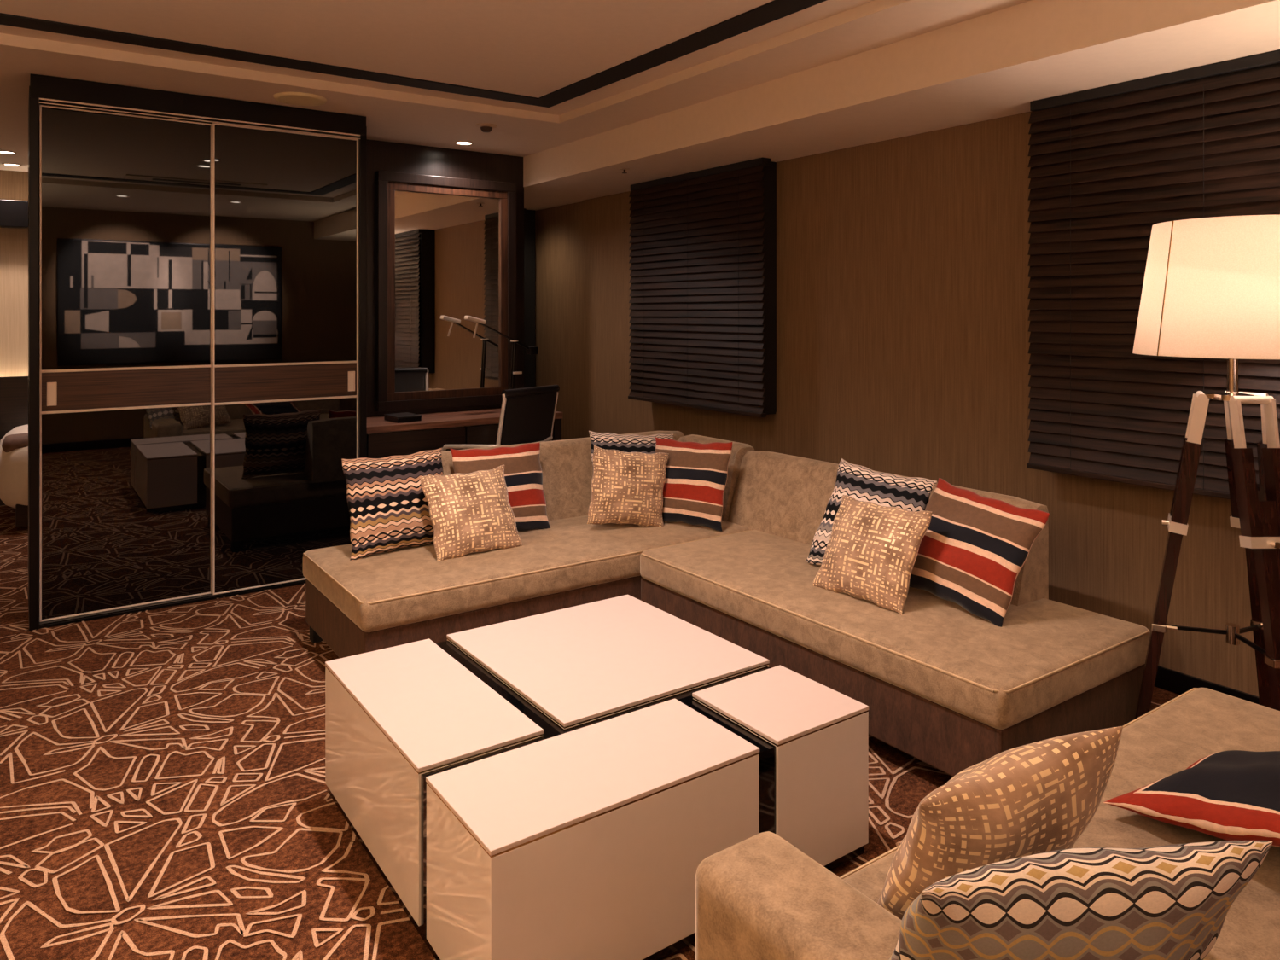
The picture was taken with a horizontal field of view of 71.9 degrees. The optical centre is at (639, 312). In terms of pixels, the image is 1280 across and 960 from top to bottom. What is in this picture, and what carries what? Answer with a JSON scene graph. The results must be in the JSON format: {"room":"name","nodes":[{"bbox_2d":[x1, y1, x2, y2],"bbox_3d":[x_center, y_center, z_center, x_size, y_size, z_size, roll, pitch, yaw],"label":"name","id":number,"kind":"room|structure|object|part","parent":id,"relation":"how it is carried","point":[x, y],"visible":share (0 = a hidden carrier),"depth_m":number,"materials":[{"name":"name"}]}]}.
{"room":"hotel room","nodes":[
{"label":"hotel room","id":0,"kind":"room"},
{"bbox_2d":[0,169,28,201],"bbox_3d":[-4.142,0.138,7.142,6.035,2.605,0.150,0,0,-35],"label":"wall","id":1,"kind":"structure","parent":0,"point":[14,184],"depth_m":6.65,"materials":[{"name":"brown wood"}]},
{"bbox_2d":[366,139,523,417],"bbox_3d":[-1.375,0.177,5.723,1.332,2.485,0.120,0,0,-35],"label":"wall","id":2,"kind":"structure","parent":0,"point":[381,155],"depth_m":5.68,"materials":[{"name":"brown wood"}]},
{"bbox_2d":[375,170,516,411],"bbox_3d":[-1.236,-0.130,5.710,0.945,1.480,0.059,0,0,-35],"label":"wall mirror","id":3,"kind":"object","parent":2,"relation":"attached to","point":[445,247],"visible":0.88,"depth_m":5.68,"materials":[{"name":"mirror"}]},
{"bbox_2d":[395,190,500,392],"bbox_3d":[-1.242,-0.130,5.719,0.735,1.270,0.016,0,0,-35],"label":"mirror glass","id":4,"kind":"object","parent":3,"relation":"attached to","point":[447,242],"depth_m":5.70,"materials":[{"name":"silver mirror"}]},
{"bbox_2d":[0,0,1030,171],"bbox_3d":[-1.489,-1.165,3.280,5.935,0.200,9.420,0,0,-35],"label":"ceiling","id":5,"kind":"structure","parent":0,"point":[538,49],"depth_m":3.69,"materials":[{"name":"paint"}]},
{"bbox_2d":[0,150,17,154],"bbox_3d":[-4.209,-1.061,5.863,0.118,0.006,0.118,0,0,-35],"label":"recessed light","id":6,"kind":"object","parent":5,"relation":"in","point":[1,151],"visible":1,"depth_m":5.87,"materials":[{"name":"beige plastic"}]},
{"bbox_2d":[1,162,21,166],"bbox_3d":[-4.521,-1.061,6.356,0.118,0.006,0.118,0,0,-35],"label":"recessed light","id":7,"kind":"object","parent":5,"relation":"in","point":[4,164],"visible":1,"depth_m":6.35,"materials":[{"name":"beige plastic"}]},
{"bbox_2d":[273,92,326,105],"bbox_3d":[-1.688,-1.059,4.392,0.250,0.012,0.250,0,0,-35],"label":"ceiling speaker","id":8,"kind":"object","parent":5,"relation":"attached to","point":[292,98],"visible":1,"depth_m":4.37},
{"bbox_2d":[0,0,826,107],"bbox_3d":[-1.079,-1.112,2.439,3.639,0.016,3.133,0,0,-35],"label":"trim","id":9,"kind":"structure","parent":5,"relation":"attached to","point":[776,9],"depth_m":3.77,"materials":[{"name":"black wood"}]},
{"bbox_2d":[453,140,473,145],"bbox_3d":[-1.105,-1.061,5.543,0.118,0.006,0.118,0,0,-35],"label":"recessed light","id":10,"kind":"object","parent":5,"relation":"in","point":[459,142],"visible":1,"depth_m":5.54,"materials":[{"name":"beige plastic"}]},
{"bbox_2d":[475,122,497,132],"bbox_3d":[-0.875,-1.046,5.033,0.120,0.038,0.120,0,0,-35],"label":"smoke detector","id":11,"kind":"object","parent":5,"relation":"attached to","point":[485,127],"visible":1,"depth_m":5.01,"materials":[{"name":"beige plastic"}]},
{"bbox_3d":[-0.875,-1.059,5.033,0.120,0.012,0.120,0,0,-35],"label":"plate","id":12,"kind":"part","parent":11,"relation":"part of","materials":[{"name":"beige plastic"}]},
{"bbox_2d":[0,505,1180,959],"bbox_3d":[-1.448,1.468,3.309,6.035,0.104,9.420,0,0,-35],"label":"floor","id":13,"kind":"structure","parent":0,"point":[165,795],"depth_m":2.58,"materials":[{"name":"brown carpet"}]},
{"bbox_2d":[0,199,28,506],"bbox_3d":[-4.184,0.297,6.910,3.700,2.245,0.178,0,0,-35],"label":"wall","id":14,"kind":"structure","parent":13,"relation":"on","point":[14,214],"depth_m":6.58,"materials":[{"name":"beige paint"}]},
{"bbox_3d":[-4.190,0.948,6.918,3.700,0.945,0.158,0,0,-35],"label":"headboard","id":15,"kind":"part","parent":14,"relation":"part of","materials":[{"name":"brown wood"}]},
{"bbox_3d":[-4.221,-0.055,6.963,3.700,1.150,0.048,0,0,-35],"label":"fabric panel","id":16,"kind":"part","parent":14,"relation":"part of","materials":[{"name":"beige fabric"}]},
{"bbox_2d":[0,424,28,527],"bbox_3d":[-3.579,1.092,6.597,1.975,0.597,1.056,0,0,-35],"label":"armchair","id":17,"kind":"object","parent":13,"relation":"on","point":[14,445],"visible":0.16,"depth_m":5.69,"materials":[{"name":"beige fabric"}]},
{"bbox_2d":[28,73,366,631],"bbox_3d":[-2.276,0.178,4.614,1.509,2.483,0.619,0,0,-35],"label":"wardrobe","id":18,"kind":"object","parent":13,"relation":"on","point":[197,264],"visible":0.94,"depth_m":4.34,"materials":[{"name":"black paint"}]},
{"bbox_3d":[-2.679,0.372,4.022,0.038,0.108,0.009,0,0,-35],"label":"pull handle","id":19,"kind":"part","parent":18,"relation":"part of","materials":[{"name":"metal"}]},
{"bbox_3d":[-2.436,0.230,4.217,0.716,2.340,0.022,0,0,-35],"label":"door","id":20,"kind":"part","parent":18,"relation":"part of","materials":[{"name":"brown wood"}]},
{"bbox_3d":[-2.428,0.361,4.206,0.700,0.174,0.009,0,0,-35],"label":"wood rail","id":21,"kind":"part","parent":18,"relation":"part of","materials":[{"name":"brown wood"}]},
{"bbox_3d":[-2.429,0.928,4.207,0.700,0.932,0.006,0,0,-35],"label":"glass panel","id":22,"kind":"part","parent":18,"relation":"part of","materials":[{"name":"black glass"}]},
{"bbox_3d":[-2.429,-0.336,4.207,0.700,1.192,0.006,0,0,-35],"label":"glass panel","id":23,"kind":"part","parent":18,"relation":"part of","materials":[{"name":"black glass"}]},
{"bbox_3d":[-1.834,0.230,4.601,0.722,2.340,0.022,0,0,-35],"label":"door","id":24,"kind":"part","parent":18,"relation":"part of","materials":[{"name":"black mirror"}]},
{"bbox_3d":[-1.826,0.361,4.590,0.706,0.174,0.009,0,0,-35],"label":"wood rail","id":25,"kind":"part","parent":18,"relation":"part of","materials":[{"name":"brown wood"}]},
{"bbox_3d":[-1.827,0.928,4.591,0.706,0.932,0.006,0,0,-35],"label":"glass panel","id":26,"kind":"part","parent":18,"relation":"part of","materials":[{"name":"black glass"}]},
{"bbox_3d":[-1.827,-0.336,4.591,0.706,1.192,0.006,0,0,-35],"label":"glass panel","id":27,"kind":"part","parent":18,"relation":"part of","materials":[{"name":"black glass"}]},
{"bbox_3d":[-1.559,0.372,4.771,0.038,0.108,0.009,0,0,-35],"label":"pull handle","id":28,"kind":"part","parent":18,"relation":"part of","materials":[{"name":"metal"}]},
{"bbox_2d":[366,407,562,458],"bbox_3d":[-1.166,1.032,5.512,1.310,0.775,0.460,0,0,-35],"label":"writing desk","id":29,"kind":"object","parent":13,"relation":"on","point":[385,438],"visible":0.31,"depth_m":5.24,"materials":[{"name":"brown wood"}]},
{"bbox_2d":[384,412,422,423],"bbox_3d":[-1.414,0.627,5.264,0.156,0.035,0.196,0,0,-40],"label":"box","id":30,"kind":"object","parent":29,"relation":"on","point":[405,416],"visible":1,"depth_m":5.21,"materials":[{"name":"black paint"}]},
{"bbox_2d":[384,415,421,423],"bbox_3d":[-1.414,0.631,5.264,0.150,0.027,0.190,0,0,-40],"label":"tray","id":31,"kind":"object","parent":30,"relation":"on","point":[398,419],"depth_m":5.19,"materials":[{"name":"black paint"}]},
{"bbox_3d":[-1.414,0.614,5.264,0.156,0.010,0.196,0,0,-40],"label":"lid","id":32,"kind":"part","parent":30,"relation":"part of","materials":[{"name":"black leather"}]},
{"bbox_3d":[-1.288,1.070,5.671,1.215,0.500,0.020,0,0,-35],"label":"panel","id":33,"kind":"part","parent":29,"relation":"part of","materials":[{"name":"brown wood"}]},
{"bbox_3d":[-1.417,0.754,5.329,0.590,0.131,0.432,0,0,-35],"label":"drawer","id":34,"kind":"part","parent":29,"relation":"part of","materials":[{"name":"brown wood"}]},
{"bbox_2d":[464,315,538,389],"bbox_3d":[-0.885,0.333,5.688,0.487,0.624,0.115,0,0,-35],"label":"desk lamp","id":35,"kind":"object","parent":29,"relation":"on","point":[530,350],"visible":0.51,"depth_m":5.71,"materials":[{"name":"silver paint"}]},
{"bbox_3d":[-1.042,0.110,5.605,0.011,0.104,0.043,0,0,36],"label":"handle rod","id":36,"kind":"part","parent":35,"relation":"part of","materials":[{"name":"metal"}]},
{"bbox_3d":[-0.867,0.156,5.707,0.383,0.200,0.035,0,0,-30],"label":"arm","id":37,"kind":"part","parent":35,"relation":"part of","materials":[{"name":"black paint"}]},
{"bbox_3d":[-0.824,0.370,5.728,0.032,0.371,0.040,0,0,-35],"label":"arm","id":38,"kind":"part","parent":35,"relation":"part of","materials":[{"name":"black paint"}]},
{"bbox_3d":[-0.924,0.754,5.675,0.595,0.131,0.432,0,0,-35],"label":"drawer","id":39,"kind":"part","parent":29,"relation":"part of","materials":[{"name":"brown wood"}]},
{"bbox_3d":[-0.654,1.052,5.870,0.050,0.735,0.448,0,0,-35],"label":"panel","id":40,"kind":"part","parent":29,"relation":"part of","materials":[{"name":"brown wood"}]},
{"bbox_2d":[441,384,559,451],"bbox_3d":[-0.834,0.916,5.040,0.619,1.006,0.602,0,0,35],"label":"desk chair","id":41,"kind":"object","parent":13,"relation":"on","point":[527,414],"visible":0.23,"depth_m":4.85,"materials":[{"name":"black leather"}]},
{"bbox_3d":[-0.941,0.835,4.825,0.428,0.254,0.063,0,0,35],"label":"armrest","id":42,"kind":"part","parent":41,"relation":"part of","materials":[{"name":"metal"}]},
{"bbox_3d":[-0.932,0.718,4.848,0.538,0.570,0.022,0,0,35],"label":"rail","id":43,"kind":"part","parent":41,"relation":"part of","materials":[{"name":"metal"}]},
{"bbox_3d":[-0.646,0.700,4.907,0.142,0.534,0.400,0,0,35],"label":"backrest","id":44,"kind":"part","parent":41,"relation":"part of","materials":[{"name":"black leather"}]},
{"bbox_3d":[-0.690,0.718,5.196,0.538,0.570,0.022,0,0,35],"label":"rail","id":45,"kind":"part","parent":41,"relation":"part of","materials":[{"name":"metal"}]},
{"bbox_2d":[302,430,754,657],"bbox_3d":[-0.403,1.041,4.108,2.055,0.758,0.875,0,0,-35],"label":"sofa","id":46,"kind":"object","parent":13,"relation":"on","point":[401,596],"visible":0.56,"depth_m":3.66,"materials":[{"name":"beige fabric"}]},
{"bbox_3d":[-1.393,1.383,3.825,0.060,0.075,0.060,0,0,-35],"label":"leg","id":47,"kind":"part","parent":46,"relation":"part of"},
{"bbox_2d":[341,448,442,560],"bbox_3d":[-1.058,0.829,3.860,0.463,0.420,0.177,0,0,-40],"label":"pillow","id":48,"kind":"object","parent":46,"relation":"on","point":[387,503],"visible":0.87,"depth_m":3.77,"materials":[{"name":"multicoloured fabric"}]},
{"bbox_2d":[419,465,522,561],"bbox_3d":[-0.728,0.868,3.838,0.406,0.344,0.204,0,0,-38],"label":"pillow","id":49,"kind":"object","parent":46,"relation":"on","point":[473,512],"visible":1,"depth_m":3.78,"materials":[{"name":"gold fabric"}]},
{"bbox_2d":[449,442,550,531],"bbox_3d":[-0.647,0.833,4.139,0.467,0.412,0.176,0,0,-29],"label":"striped pillow","id":50,"kind":"object","parent":46,"relation":"on","point":[523,474],"visible":0.56,"depth_m":4.14,"materials":[{"name":"fabric"}]},
{"bbox_2d":[302,515,749,632],"bbox_3d":[-0.394,1.093,4.096,2.055,0.131,0.845,0,0,-35],"label":"seat cushion","id":51,"kind":"object","parent":46,"relation":"on","point":[403,589],"depth_m":3.61,"materials":[{"name":"beige fabric"}]},
{"bbox_3d":[-0.404,0.855,4.514,1.590,0.385,0.210,0,0,-35],"label":"backrest","id":52,"kind":"part","parent":46,"relation":"part of","materials":[{"name":"beige fabric"}]},
{"bbox_2d":[587,445,669,526],"bbox_3d":[-0.054,0.839,4.231,0.430,0.417,0.149,0,0,-15],"label":"pillow","id":53,"kind":"object","parent":46,"relation":"on","point":[627,487],"visible":1,"depth_m":4.17,"materials":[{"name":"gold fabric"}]},
{"bbox_2d":[588,430,673,465],"bbox_3d":[-0.039,0.821,4.448,0.495,0.460,0.159,0,0,-26],"label":"pillow","id":54,"kind":"object","parent":46,"relation":"on","point":[631,443],"visible":0.2,"depth_m":4.43,"materials":[{"name":"multicoloured fabric"}]},
{"bbox_2d":[654,436,732,531],"bbox_3d":[0.230,0.832,4.318,0.449,0.413,0.179,0,0,32],"label":"striped pillow","id":55,"kind":"object","parent":46,"relation":"on","point":[696,474],"visible":0.76,"depth_m":4.24,"materials":[{"name":"fabric"}]},
{"bbox_3d":[0.358,0.858,4.630,0.210,0.379,0.495,0,0,-35],"label":"corner backrest","id":56,"kind":"part","parent":46,"relation":"part of","materials":[{"name":"beige fabric"}]},
{"bbox_2d":[325,594,868,959],"bbox_3d":[-0.163,1.220,2.433,1.071,0.400,1.109,0,0,-35],"label":"coffee table","id":57,"kind":"object","parent":13,"relation":"on","point":[557,784],"visible":0.98,"depth_m":2.11,"materials":[{"name":"beige paint"}]},
{"bbox_2d":[640,450,1150,776],"bbox_3d":[0.794,1.052,3.449,0.865,0.735,1.920,0,0,-35],"label":"sofa","id":58,"kind":"object","parent":13,"relation":"on","point":[952,689],"visible":0.74,"depth_m":2.91,"materials":[{"name":"beige fabric"}]},
{"bbox_2d":[805,458,936,565],"bbox_3d":[0.901,0.826,3.474,0.234,0.425,0.475,0,0,-36],"label":"pillow","id":59,"kind":"object","parent":58,"relation":"on","point":[859,482],"visible":0.49,"depth_m":3.51,"materials":[{"name":"multicoloured fabric"}]},
{"bbox_2d":[811,494,932,614],"bbox_3d":[0.839,0.869,3.224,0.211,0.331,0.408,0,0,-38],"label":"pillow","id":60,"kind":"object","parent":58,"relation":"on","point":[871,551],"visible":1,"depth_m":3.15,"materials":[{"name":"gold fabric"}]},
{"bbox_3d":[0.958,0.866,3.790,0.203,0.362,1.550,0,0,-35],"label":"backrest","id":61,"kind":"part","parent":58,"relation":"part of","materials":[{"name":"beige fabric"}]},
{"bbox_2d":[640,529,1150,729],"bbox_3d":[0.842,1.093,3.376,0.860,0.131,1.745,0,0,-35],"label":"seat cushion","id":62,"kind":"object","parent":58,"relation":"on","point":[1046,657],"depth_m":2.89,"materials":[{"name":"beige fabric"}]},
{"bbox_2d":[908,477,1049,627],"bbox_3d":[1.160,0.836,3.126,0.237,0.410,0.484,0,0,-30],"label":"striped pillow","id":63,"kind":"object","parent":58,"relation":"on","point":[974,549],"visible":0.87,"depth_m":3.04,"materials":[{"name":"fabric"}]},
{"bbox_2d":[695,687,1279,959],"bbox_3d":[1.088,1.140,1.630,1.745,0.560,1.015,0,0,-35],"label":"sofa","id":64,"kind":"object","parent":13,"relation":"on","point":[759,897],"visible":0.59,"depth_m":1.52,"materials":[{"name":"beige fabric"}]},
{"bbox_3d":[0.454,1.149,1.184,0.195,0.402,1.015,0,0,-35],"label":"armrest","id":65,"kind":"part","parent":64,"relation":"part of","materials":[{"name":"beige fabric"}]},
{"bbox_2d":[877,726,1122,919],"bbox_3d":[0.598,0.870,1.483,0.442,0.361,0.224,0,0,-21],"label":"pillow","id":66,"kind":"object","parent":64,"relation":"on","point":[1038,797],"visible":0.7,"depth_m":1.39,"materials":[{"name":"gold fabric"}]},
{"bbox_2d":[889,840,1272,959],"bbox_3d":[0.548,0.855,1.181,0.492,0.366,0.238,0,0,-10],"label":"pillow","id":67,"kind":"object","parent":64,"relation":"on","point":[1169,902],"visible":1,"depth_m":1.07,"materials":[{"name":"multicoloured fabric"}]},
{"bbox_2d":[1103,750,1279,847],"bbox_3d":[1.241,0.945,1.730,0.458,0.161,0.405,0,0,-28],"label":"striped pillow","id":68,"kind":"object","parent":64,"relation":"on","point":[1230,794],"visible":0.98,"depth_m":1.69,"materials":[{"name":"fabric"}]},
{"bbox_2d":[1132,215,1279,719],"bbox_3d":[1.812,0.574,2.695,0.537,1.697,0.545,0,0,-8],"label":"tripod floor lamp","id":69,"kind":"object","parent":13,"relation":"on","point":[1211,287],"visible":0.98,"depth_m":2.57,"materials":[{"name":"fabric"}]},
{"bbox_3d":[1.643,0.985,2.793,0.168,0.875,0.062,0,0,29],"label":"leg","id":70,"kind":"part","parent":69,"relation":"part of","materials":[{"name":"brown wood"}]},
{"bbox_3d":[1.658,0.664,2.785,0.022,0.018,0.018,0,0,29],"label":"clamp knob","id":71,"kind":"part","parent":69,"relation":"part of","materials":[{"name":"silver metal"}]},
{"bbox_3d":[1.685,0.664,2.770,0.052,0.039,0.128,0,0,29],"label":"clamp plate","id":72,"kind":"part","parent":69,"relation":"part of","materials":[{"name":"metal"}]},
{"bbox_3d":[1.702,0.538,2.760,0.085,0.285,0.126,0,0,29],"label":"leg","id":73,"kind":"part","parent":69,"relation":"part of","materials":[{"name":"brown wood"}]},
{"bbox_3d":[1.812,-0.072,2.700,0.536,0.405,0.536,0,0,-35],"label":"lamp shade","id":74,"kind":"part","parent":69,"relation":"part of","materials":[{"name":"fabric"}]},
{"bbox_3d":[1.818,0.257,2.705,0.144,0.020,0.160,0,0,-35],"label":"hub plate","id":75,"kind":"part","parent":69,"relation":"part of","materials":[{"name":"silver metal"}]},
{"bbox_3d":[1.812,0.128,2.700,0.033,0.255,0.033,0,0,-35],"label":"stem","id":76,"kind":"part","parent":69,"relation":"part of","materials":[{"name":"silver metal"}]},
{"bbox_3d":[1.936,0.664,2.775,0.052,0.039,0.128,0,0,-31],"label":"clamp plate","id":77,"kind":"part","parent":69,"relation":"part of","materials":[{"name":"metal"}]},
{"bbox_3d":[1.919,0.538,2.765,0.085,0.285,0.126,0,0,-31],"label":"leg","id":78,"kind":"part","parent":69,"relation":"part of","materials":[{"name":"brown wood"}]},
{"bbox_3d":[1.815,0.538,2.575,0.126,0.285,0.085,0,0,-1],"label":"leg","id":79,"kind":"part","parent":69,"relation":"part of","materials":[{"name":"brown wood"}]},
{"bbox_3d":[1.975,0.985,2.803,0.171,0.875,0.065,0,0,-35],"label":"leg","id":80,"kind":"part","parent":69,"relation":"part of","materials":[{"name":"brown wood"}]},
{"bbox_3d":[1.815,0.664,2.555,0.128,0.039,0.052,0,0,-1],"label":"clamp plate","id":81,"kind":"part","parent":69,"relation":"part of","materials":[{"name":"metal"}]},
{"bbox_3d":[1.816,0.985,2.507,0.062,0.875,0.168,0,0,-1],"label":"leg","id":82,"kind":"part","parent":69,"relation":"part of","materials":[{"name":"brown wood"}]},
{"bbox_3d":[1.815,0.664,2.524,0.018,0.018,0.022,0,0,-1],"label":"clamp knob","id":83,"kind":"part","parent":69,"relation":"part of","materials":[{"name":"silver metal"}]},
{"bbox_2d":[535,110,1258,696],"bbox_3d":[0.939,0.138,4.986,0.200,2.605,9.420,0,0,-35],"label":"wall","id":84,"kind":"structure","parent":0,"point":[903,335],"depth_m":4.25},
{"bbox_2d":[619,168,629,173],"bbox_3d":[-0.092,-0.846,5.286,0.064,0.026,0.064,0,0,-35],"label":"sprinkler","id":85,"kind":"object","parent":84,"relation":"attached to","point":[623,169],"visible":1,"depth_m":5.28,"materials":[{"name":"silver plastic"}]},
{"bbox_2d":[628,157,770,417],"bbox_3d":[0.324,-0.139,5.423,0.083,1.437,1.304,0,0,-35],"label":"blind","id":86,"kind":"object","parent":84,"relation":"attached to","point":[697,254],"visible":1,"depth_m":5.33,"materials":[{"name":"brown wood"}]},
{"bbox_3d":[0.309,0.570,5.412,0.044,0.020,1.300,0,0,-35],"label":"rail","id":87,"kind":"part","parent":86,"relation":"part of","materials":[{"name":"brown wood"}]},
{"bbox_3d":[0.560,-0.110,5.017,0.002,1.356,0.002,0,0,-35],"label":"ladder cord","id":88,"kind":"part","parent":86,"relation":"part of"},
{"bbox_2d":[762,161,776,414],"bbox_3d":[0.374,-0.139,5.503,0.150,1.437,1.225,0,0,-35],"label":"window","id":89,"kind":"structure","parent":84,"relation":"in","point":[770,233],"depth_m":5.01,"materials":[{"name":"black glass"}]},
{"bbox_2d":[523,0,1279,210],"bbox_3d":[0.608,-0.972,4.754,0.808,0.227,9.420,0,0,-35],"label":"ceiling beam","id":90,"kind":"structure","parent":84,"relation":"attached to","point":[991,66],"depth_m":3.54,"materials":[{"name":"paint"}]},
{"bbox_2d":[1026,49,1279,499],"bbox_3d":[1.978,-0.113,3.071,0.083,1.489,1.314,0,0,-35],"label":"blind","id":91,"kind":"object","parent":84,"relation":"attached to","point":[1112,163],"visible":0.84,"depth_m":3.27,"materials":[{"name":"brown wood"}]},
{"bbox_3d":[1.673,-0.084,3.433,0.002,1.408,0.002,0,0,-35],"label":"ladder cord","id":92,"kind":"part","parent":91,"relation":"part of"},
{"bbox_3d":[1.962,0.622,3.060,0.044,0.020,1.310,0,0,-35],"label":"rail","id":93,"kind":"part","parent":91,"relation":"part of","materials":[{"name":"brown wood"}]},
{"bbox_3d":[1.944,-0.084,3.047,0.002,1.408,0.002,0,0,-35],"label":"ladder cord","id":94,"kind":"part","parent":91,"relation":"part of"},
{"bbox_2d":[1154,665,1259,704],"bbox_3d":[1.532,1.380,3.967,0.022,0.080,6.870,0,0,-35],"label":"baseboard","id":95,"kind":"structure","parent":84,"relation":"attached to","point":[1167,679],"depth_m":3.26,"materials":[{"name":"black paint"}]}
]}

